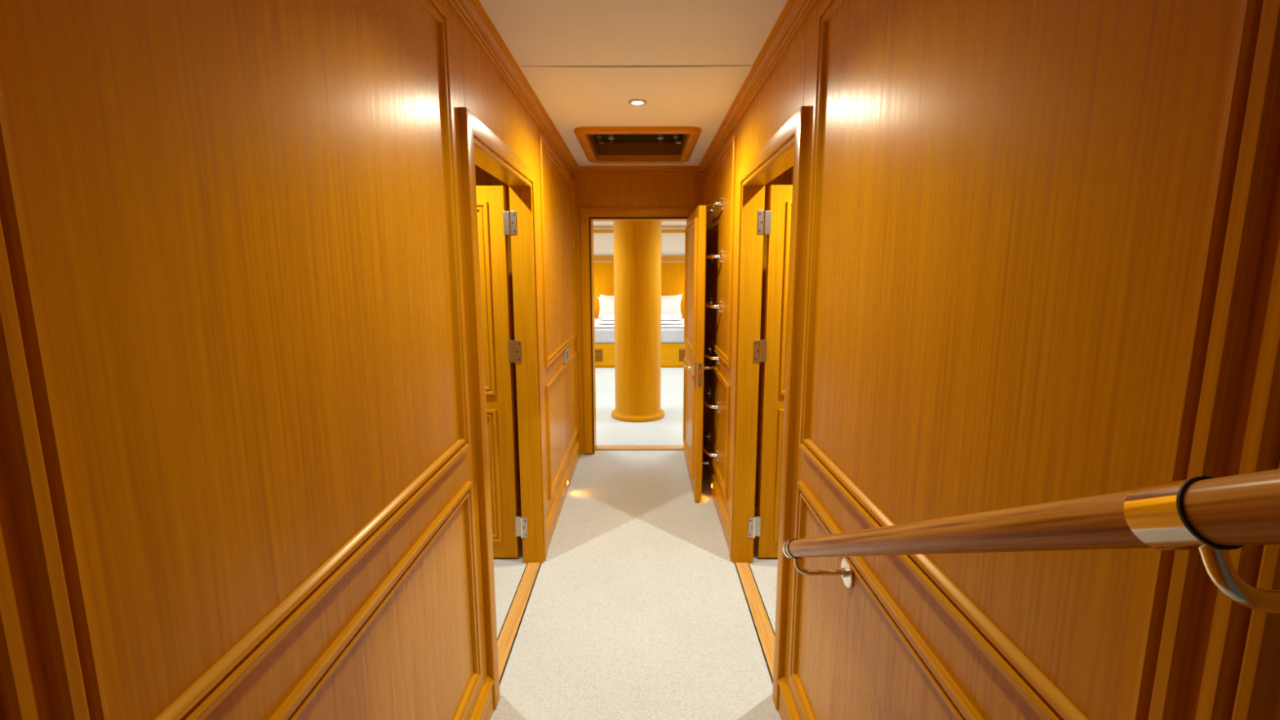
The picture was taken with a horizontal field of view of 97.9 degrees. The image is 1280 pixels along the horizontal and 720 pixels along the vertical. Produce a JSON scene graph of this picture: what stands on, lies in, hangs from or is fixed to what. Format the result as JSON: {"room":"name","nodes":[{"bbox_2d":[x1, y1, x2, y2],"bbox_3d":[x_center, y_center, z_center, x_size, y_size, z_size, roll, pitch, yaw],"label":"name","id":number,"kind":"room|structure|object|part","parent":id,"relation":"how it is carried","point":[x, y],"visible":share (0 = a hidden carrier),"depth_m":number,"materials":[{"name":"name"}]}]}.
{"room":"ship interior","nodes":[
{"label":"ship interior","id":0,"kind":"room"},
{"bbox_2d":[0,0,579,719],"bbox_3d":[-0.496,0.053,1.601,0.088,2.053,4.740,0,9,0],"label":"wall","id":1,"kind":"structure","parent":0,"point":[238,473],"depth_m":0.66,"materials":[{"name":"brown wood"}]},
{"bbox_3d":[-0.467,-0.048,-0.129,0.015,1.068,0.996,0,9,0],"label":"panel moulding","id":2,"kind":"part","parent":1,"relation":"part of","materials":[{"name":"brown wood"}]},
{"bbox_3d":[-0.461,0.696,1.037,0.015,0.584,1.036,0,9,0],"label":"panel moulding","id":3,"kind":"part","parent":1,"relation":"part of","materials":[{"name":"brown wood"}]},
{"bbox_2d":[470,675,493,719],"bbox_3d":[-0.458,1.199,0.557,0.019,0.120,2.317,0,9,0],"label":"baseboard","id":4,"kind":"structure","parent":1,"relation":"attached to","point":[484,708],"depth_m":1.63,"materials":[{"name":"brown wood"}]},
{"bbox_2d":[458,106,546,710],"bbox_3d":[-0.458,0.137,2.039,0.030,1.748,0.944,0,9,0],"label":"door frame","id":5,"kind":"structure","parent":1,"relation":"attached to","point":[470,126],"depth_m":1.60,"materials":[{"name":"brown wood"}]},
{"bbox_2d":[473,136,543,563],"bbox_3d":[-0.881,0.160,2.072,0.863,1.694,0.882,0,9,0],"label":"door","id":6,"kind":"structure","parent":1,"relation":"in","point":[495,223],"depth_m":2.44,"materials":[{"name":"brown wood"}]},
{"bbox_3d":[-0.942,-0.254,2.408,0.604,0.830,0.015,0,9,0],"label":"panel moulding","id":7,"kind":"part","parent":6,"relation":"part of","materials":[{"name":"brown wood"}]},
{"bbox_3d":[-0.940,0.532,2.534,0.604,0.630,0.015,0,9,0],"label":"panel moulding","id":8,"kind":"part","parent":6,"relation":"part of","materials":[{"name":"brown wood"}]},
{"bbox_3d":[-0.453,-0.589,3.243,0.015,1.070,1.263,0,9,0],"label":"panel moulding","id":9,"kind":"part","parent":1,"relation":"part of","materials":[{"name":"brown wood"}]},
{"bbox_3d":[-0.451,0.317,3.388,0.015,0.586,1.263,0,9,0],"label":"panel moulding","id":10,"kind":"part","parent":1,"relation":"part of","materials":[{"name":"brown wood"}]},
{"bbox_2d":[546,438,580,551],"bbox_3d":[-0.447,0.749,3.366,0.019,0.120,1.474,0,9,0],"label":"baseboard","id":11,"kind":"structure","parent":1,"relation":"attached to","point":[552,520],"depth_m":3.16,"materials":[{"name":"brown wood"}]},
{"bbox_2d":[563,347,568,364],"bbox_3d":[-0.451,-0.028,3.405,0.014,0.078,0.160,0,9,0],"label":"light switch","id":12,"kind":"object","parent":1,"relation":"attached to","point":[566,353],"visible":0.91,"depth_m":3.36,"materials":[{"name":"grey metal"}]},
{"bbox_2d":[446,0,818,174],"bbox_3d":[-0.017,-0.910,1.444,0.900,0.050,4.740,0,9,0],"label":"crown molding","id":13,"kind":"structure","parent":1,"relation":"attached to","point":[473,15],"depth_m":1.95,"materials":[{"name":"brown wood"}]},
{"bbox_2d":[475,164,520,507],"bbox_3d":[-1.556,0.007,1.881,2.035,2.060,2.420,0,9,0],"label":"wall","id":14,"kind":"structure","parent":0,"point":[483,178],"depth_m":2.98,"materials":[{"name":"brown wood"}]},
{"bbox_2d":[479,0,787,166],"bbox_3d":[-0.017,-0.958,1.447,5.200,0.062,4.760,0,9,0],"label":"ceiling","id":15,"kind":"structure","parent":0,"point":[584,61],"depth_m":1.82,"materials":[{"name":"white paint"}]},
{"bbox_2d":[573,126,701,163],"bbox_3d":[-0.010,-1.242,3.122,0.636,0.126,0.842,0,9,0],"label":"ceiling hatch","id":16,"kind":"object","parent":15,"relation":"attached to","point":[600,144],"visible":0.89,"depth_m":3.36,"materials":[{"name":"brown wood"}]},
{"bbox_3d":[-0.010,-1.298,3.109,0.580,0.012,0.770,0,9,0],"label":"lid","id":17,"kind":"part","parent":16,"relation":"part of","materials":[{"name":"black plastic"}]},
{"bbox_2d":[628,99,646,106],"bbox_3d":[-0.010,-1.070,2.319,0.076,0.006,0.076,0,9,0],"label":"recessed light","id":18,"kind":"object","parent":15,"relation":"in","point":[633,102],"visible":1,"depth_m":2.31,"materials":[{"name":"white glass"}]},
{"bbox_2d":[490,367,781,719],"bbox_3d":[-0.001,0.643,4.559,5.200,0.050,10.400,0,9,0],"label":"floor","id":19,"kind":"structure","parent":0,"point":[637,608],"depth_m":2.28,"materials":[{"name":"beige carpet"}]},
{"bbox_2d":[497,562,541,684],"bbox_3d":[-0.488,0.999,2.177,0.067,0.008,0.796,0,9,0],"label":"threshold","id":20,"kind":"object","parent":19,"relation":"on","point":[507,636],"visible":0.59,"depth_m":2.17,"materials":[{"name":"brown wood"}]},
{"bbox_2d":[611,221,664,422],"bbox_3d":[-0.021,-0.511,5.033,0.498,2.080,0.498,0,9,0],"label":"wooden column","id":21,"kind":"structure","parent":19,"relation":"on","point":[637,244],"depth_m":4.89,"materials":[{"name":"brown wood"}]},
{"bbox_2d":[594,318,684,368],"bbox_3d":[0.014,-0.297,8.539,2.000,0.548,1.764,0,9,0],"label":"bed","id":22,"kind":"object","parent":19,"relation":"on","point":[673,344],"visible":0.3,"depth_m":7.68,"materials":[{"name":"brown wood"}]},
{"bbox_2d":[595,348,602,361],"bbox_3d":[-0.651,-0.066,7.699,0.275,0.176,0.008,0,9,0],"label":"vent","id":23,"kind":"object","parent":22,"relation":"attached to","point":[598,352],"depth_m":7.69,"materials":[{"name":"brown wood"}]},
{"bbox_2d":[597,296,613,318],"bbox_3d":[-0.345,-0.837,8.901,0.690,0.347,0.202,-1,9,-4],"label":"pillow","id":24,"kind":"object","parent":22,"relation":"on","point":[606,304],"visible":0.36,"depth_m":8.85,"materials":[{"name":"white fabric"}]},
{"bbox_2d":[599,293,613,297],"bbox_3d":[-0.329,-0.895,9.123,0.685,0.363,0.168,0,9,-2],"label":"pillow","id":25,"kind":"object","parent":22,"relation":"on","point":[601,295],"visible":0.03,"depth_m":9.11,"materials":[{"name":"white fabric"}]},
{"bbox_2d":[594,319,684,327],"bbox_3d":[0.012,-0.541,8.162,1.940,0.047,1.036,0,9,0],"label":"duvet","id":26,"kind":"object","parent":22,"relation":"on","point":[597,324],"visible":0.12,"depth_m":7.66,"materials":[{"name":"white fabric"}]},
{"bbox_2d":[599,320,682,324],"bbox_3d":[0.011,-0.556,7.957,1.150,0.045,0.554,0,9,0],"label":"folded blanket","id":27,"kind":"object","parent":26,"relation":"on","point":[602,322],"visible":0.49,"depth_m":7.69,"materials":[{"name":"white fabric"}]},
{"bbox_2d":[600,314,680,319],"bbox_3d":[0.014,-0.611,7.974,1.115,0.050,0.504,0,9,0],"label":"folded blanket","id":28,"kind":"object","parent":27,"relation":"on","point":[606,317],"visible":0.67,"depth_m":7.74,"materials":[{"name":"white fabric"}]},
{"bbox_3d":[0.014,-0.465,8.504,1.980,0.206,1.740,0,9,0],"label":"mattress","id":29,"kind":"part","parent":22,"relation":"part of","materials":[{"name":"white fabric"}]},
{"bbox_2d":[661,296,682,318],"bbox_3d":[0.345,-0.838,8.899,0.688,0.347,0.198,0,9,3],"label":"pillow","id":30,"kind":"object","parent":22,"relation":"on","point":[668,305],"visible":0.44,"depth_m":8.84,"materials":[{"name":"white fabric"}]},
{"bbox_2d":[661,293,683,316],"bbox_3d":[0.361,-0.896,9.120,0.685,0.363,0.170,0,9,3],"label":"pillow","id":31,"kind":"object","parent":22,"relation":"on","point":[681,295],"visible":0.04,"depth_m":9.10,"materials":[{"name":"white fabric"}]},
{"bbox_2d":[679,348,684,361],"bbox_3d":[0.673,-0.068,7.694,0.275,0.176,0.008,0,9,0],"label":"vent","id":32,"kind":"object","parent":22,"relation":"attached to","point":[682,351],"depth_m":7.68,"materials":[{"name":"brown wood"}]},
{"bbox_2d":[595,444,684,450],"bbox_3d":[0.012,0.666,4.229,0.690,0.014,0.096,0,9,0],"label":"threshold","id":33,"kind":"object","parent":19,"relation":"on","point":[599,447],"visible":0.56,"depth_m":4.21,"materials":[{"name":"brown wood"}]},
{"bbox_2d":[734,562,774,684],"bbox_3d":[0.467,0.997,2.173,0.067,0.008,0.796,0,9,0],"label":"threshold","id":34,"kind":"object","parent":19,"relation":"on","point":[765,632],"visible":0.56,"depth_m":2.18,"materials":[{"name":"brown wood"}]},
{"bbox_2d":[573,173,705,453],"bbox_3d":[-0.005,-0.368,4.009,4.200,2.120,0.166,0,9,0],"label":"wall","id":35,"kind":"structure","parent":0,"point":[684,190],"depth_m":3.81,"materials":[{"name":"brown wood"}]},
{"bbox_2d":[579,208,696,453],"bbox_3d":[0.010,-0.179,3.957,0.836,1.741,0.030,0,9,0],"label":"door frame","id":36,"kind":"structure","parent":35,"relation":"attached to","point":[586,214],"depth_m":3.88,"materials":[{"name":"brown wood"}]},
{"bbox_2d":[593,224,686,318],"bbox_3d":[0.016,-1.222,9.339,4.200,2.120,0.090,0,9,0],"label":"wall","id":37,"kind":"structure","parent":0,"point":[673,236],"depth_m":9.25,"materials":[{"name":"brown wood"}]},
{"bbox_3d":[0.014,-2.116,9.167,4.200,0.050,0.032,0,9,0],"label":"rail moulding","id":38,"kind":"part","parent":37,"relation":"part of","materials":[{"name":"brown wood"}]},
{"bbox_3d":[0.015,-1.714,9.231,4.200,0.030,0.032,0,9,0],"label":"rail moulding","id":39,"kind":"part","parent":37,"relation":"part of","materials":[{"name":"brown wood"}]},
{"bbox_3d":[0.015,-1.677,9.243,4.200,0.020,0.020,0,9,0],"label":"rail moulding","id":40,"kind":"part","parent":37,"relation":"part of","materials":[{"name":"brown wood"}]},
{"bbox_3d":[0.015,-1.643,9.252,4.200,0.030,0.014,0,9,0],"label":"rail moulding","id":41,"kind":"part","parent":37,"relation":"part of","materials":[{"name":"brown wood"}]},
{"bbox_3d":[0.014,-2.190,9.164,4.200,0.017,0.014,0,9,0],"label":"rail moulding","id":42,"kind":"part","parent":37,"relation":"part of","materials":[{"name":"brown wood"}]},
{"bbox_2d":[593,221,686,225],"bbox_3d":[0.004,-1.828,6.564,4.200,0.045,5.660,0,9,0],"label":"ceiling","id":43,"kind":"structure","parent":0,"point":[595,223],"depth_m":8.85,"materials":[{"name":"white paint"}]},
{"bbox_2d":[589,204,713,501],"bbox_3d":[0.036,-0.087,3.611,0.769,1.692,1.051,0,9,0],"label":"door","id":44,"kind":"structure","parent":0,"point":[695,228],"depth_m":3.26,"materials":[{"name":"brown wood"}]},
{"bbox_3d":[0.313,0.339,3.593,0.015,0.620,0.700,0,9,0],"label":"panel moulding","id":45,"kind":"part","parent":44,"relation":"part of","materials":[{"name":"brown wood"}]},
{"bbox_3d":[0.281,0.037,3.213,0.059,0.026,0.131,0,9,0],"label":"lever","id":46,"kind":"part","parent":44,"relation":"part of","materials":[{"name":"silver metal"}]},
{"bbox_3d":[0.311,-0.452,3.466,0.015,0.778,0.700,0,9,0],"label":"panel moulding","id":47,"kind":"part","parent":44,"relation":"part of","materials":[{"name":"brown wood"}]},
{"bbox_3d":[0.313,0.086,3.167,0.006,0.154,0.034,0,9,0],"label":"handle","id":48,"kind":"part","parent":44,"relation":"part of","materials":[{"name":"metal"}]},
{"bbox_3d":[0.335,0.084,3.111,0.022,0.132,0.003,0,9,0],"label":"lock plate","id":49,"kind":"part","parent":44,"relation":"part of","materials":[{"name":"brown metal"}]},
{"bbox_3d":[0.363,0.339,3.592,0.015,0.620,0.700,0,9,0],"label":"panel moulding","id":50,"kind":"part","parent":44,"relation":"part of","materials":[{"name":"brown wood"}]},
{"bbox_3d":[0.361,-0.452,3.466,0.015,0.778,0.700,0,9,0],"label":"panel moulding","id":51,"kind":"part","parent":44,"relation":"part of","materials":[{"name":"brown wood"}]},
{"bbox_3d":[0.390,0.037,3.212,0.059,0.026,0.131,0,9,0],"label":"lever","id":52,"kind":"part","parent":44,"relation":"part of","materials":[{"name":"silver metal"}]},
{"bbox_2d":[754,165,793,507],"bbox_3d":[1.529,0.003,1.868,2.035,2.060,2.420,0,9,0],"label":"wall","id":53,"kind":"structure","parent":0,"point":[785,178],"depth_m":2.99,"materials":[{"name":"brown wood"}]},
{"bbox_2d":[702,0,1279,719],"bbox_3d":[0.466,0.052,1.597,0.088,2.053,4.740,0,9,0],"label":"wall","id":54,"kind":"structure","parent":0,"point":[1041,248],"depth_m":0.64,"materials":[{"name":"brown wood"}]},
{"bbox_2d":[702,430,718,461],"bbox_3d":[0.404,0.510,3.341,0.078,0.074,0.404,0,9,0],"label":"climbing rung","id":55,"kind":"object","parent":54,"relation":"attached to","point":[708,436],"visible":0.94,"depth_m":3.19,"materials":[{"name":"silver metal"}]},
{"bbox_2d":[703,386,719,413],"bbox_3d":[0.404,0.234,3.297,0.078,0.074,0.404,0,9,0],"label":"climbing rung","id":56,"kind":"object","parent":54,"relation":"attached to","point":[708,393],"visible":0.88,"depth_m":3.14,"materials":[{"name":"silver metal"}]},
{"bbox_2d":[704,343,720,364],"bbox_3d":[0.403,-0.038,3.253,0.078,0.074,0.404,0,9,0],"label":"climbing rung","id":57,"kind":"object","parent":54,"relation":"attached to","point":[717,358],"visible":0.68,"depth_m":3.09,"materials":[{"name":"silver metal"}]},
{"bbox_2d":[705,297,721,313],"bbox_3d":[0.403,-0.318,3.208,0.078,0.074,0.404,0,9,0],"label":"climbing rung","id":58,"kind":"object","parent":54,"relation":"attached to","point":[709,304],"visible":0.88,"depth_m":3.03,"materials":[{"name":"silver metal"}]},
{"bbox_2d":[706,249,722,264],"bbox_3d":[0.402,-0.583,3.166,0.078,0.074,0.404,0,9,0],"label":"climbing rung","id":59,"kind":"object","parent":54,"relation":"attached to","point":[712,256],"visible":0.92,"depth_m":2.98,"materials":[{"name":"silver metal"}]},
{"bbox_2d":[706,195,724,217],"bbox_3d":[0.402,-0.854,3.123,0.078,0.074,0.404,0,9,0],"label":"climbing rung","id":60,"kind":"object","parent":54,"relation":"attached to","point":[713,204],"visible":0.94,"depth_m":2.96,"materials":[{"name":"silver metal"}]},
{"bbox_2d":[702,450,729,550],"bbox_3d":[0.434,0.748,3.362,0.019,0.120,1.474,0,9,0],"label":"baseboard","id":61,"kind":"structure","parent":54,"relation":"attached to","point":[722,512],"depth_m":3.07,"materials":[{"name":"brown wood"}]},
{"bbox_3d":[0.438,0.316,3.384,0.015,0.586,1.263,0,9,0],"label":"panel moulding","id":62,"kind":"part","parent":54,"relation":"part of","materials":[{"name":"brown wood"}]},
{"bbox_3d":[0.436,-0.591,3.239,0.015,1.070,1.263,0,9,0],"label":"panel moulding","id":63,"kind":"part","parent":54,"relation":"part of","materials":[{"name":"brown wood"}]},
{"bbox_2d":[732,136,794,563],"bbox_3d":[0.856,0.158,2.065,0.863,1.694,0.882,0,9,0],"label":"door","id":64,"kind":"structure","parent":54,"relation":"in","point":[756,222],"depth_m":2.43,"materials":[{"name":"brown wood"}]},
{"bbox_3d":[0.920,0.529,2.526,0.604,0.630,0.015,0,9,0],"label":"panel moulding","id":65,"kind":"part","parent":64,"relation":"part of","materials":[{"name":"brown wood"}]},
{"bbox_3d":[0.918,-0.257,2.401,0.604,0.830,0.015,0,9,0],"label":"panel moulding","id":66,"kind":"part","parent":64,"relation":"part of","materials":[{"name":"brown wood"}]},
{"bbox_2d":[728,106,808,711],"bbox_3d":[0.432,0.136,2.035,0.030,1.748,0.944,0,9,0],"label":"door frame","id":67,"kind":"structure","parent":54,"relation":"attached to","point":[797,126],"depth_m":1.60,"materials":[{"name":"brown wood"}]},
{"bbox_2d":[777,675,799,719],"bbox_3d":[0.423,1.198,0.553,0.019,0.120,2.317,0,9,0],"label":"baseboard","id":68,"kind":"structure","parent":54,"relation":"attached to","point":[787,710],"depth_m":1.63,"materials":[{"name":"brown wood"}]},
{"bbox_3d":[0.428,0.695,1.033,0.015,0.584,1.036,0,9,0],"label":"panel moulding","id":69,"kind":"part","parent":54,"relation":"part of","materials":[{"name":"brown wood"}]},
{"bbox_2d":[782,468,1279,613],"bbox_3d":[0.367,0.111,0.337,0.125,0.973,1.651,0,9,0],"label":"handrail","id":70,"kind":"object","parent":54,"relation":"attached to","point":[1212,516],"visible":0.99,"depth_m":0.36,"materials":[{"name":"brown wood"}]},
{"bbox_3d":[0.325,0.091,0.328,0.036,0.931,1.640,0,9,0],"label":"rail","id":71,"kind":"part","parent":70,"relation":"part of","materials":[{"name":"brown wood"}]},
{"bbox_3d":[0.422,-0.049,-0.133,0.015,1.068,0.996,0,9,0],"label":"panel moulding","id":72,"kind":"part","parent":54,"relation":"part of","materials":[{"name":"brown wood"}]}
]}

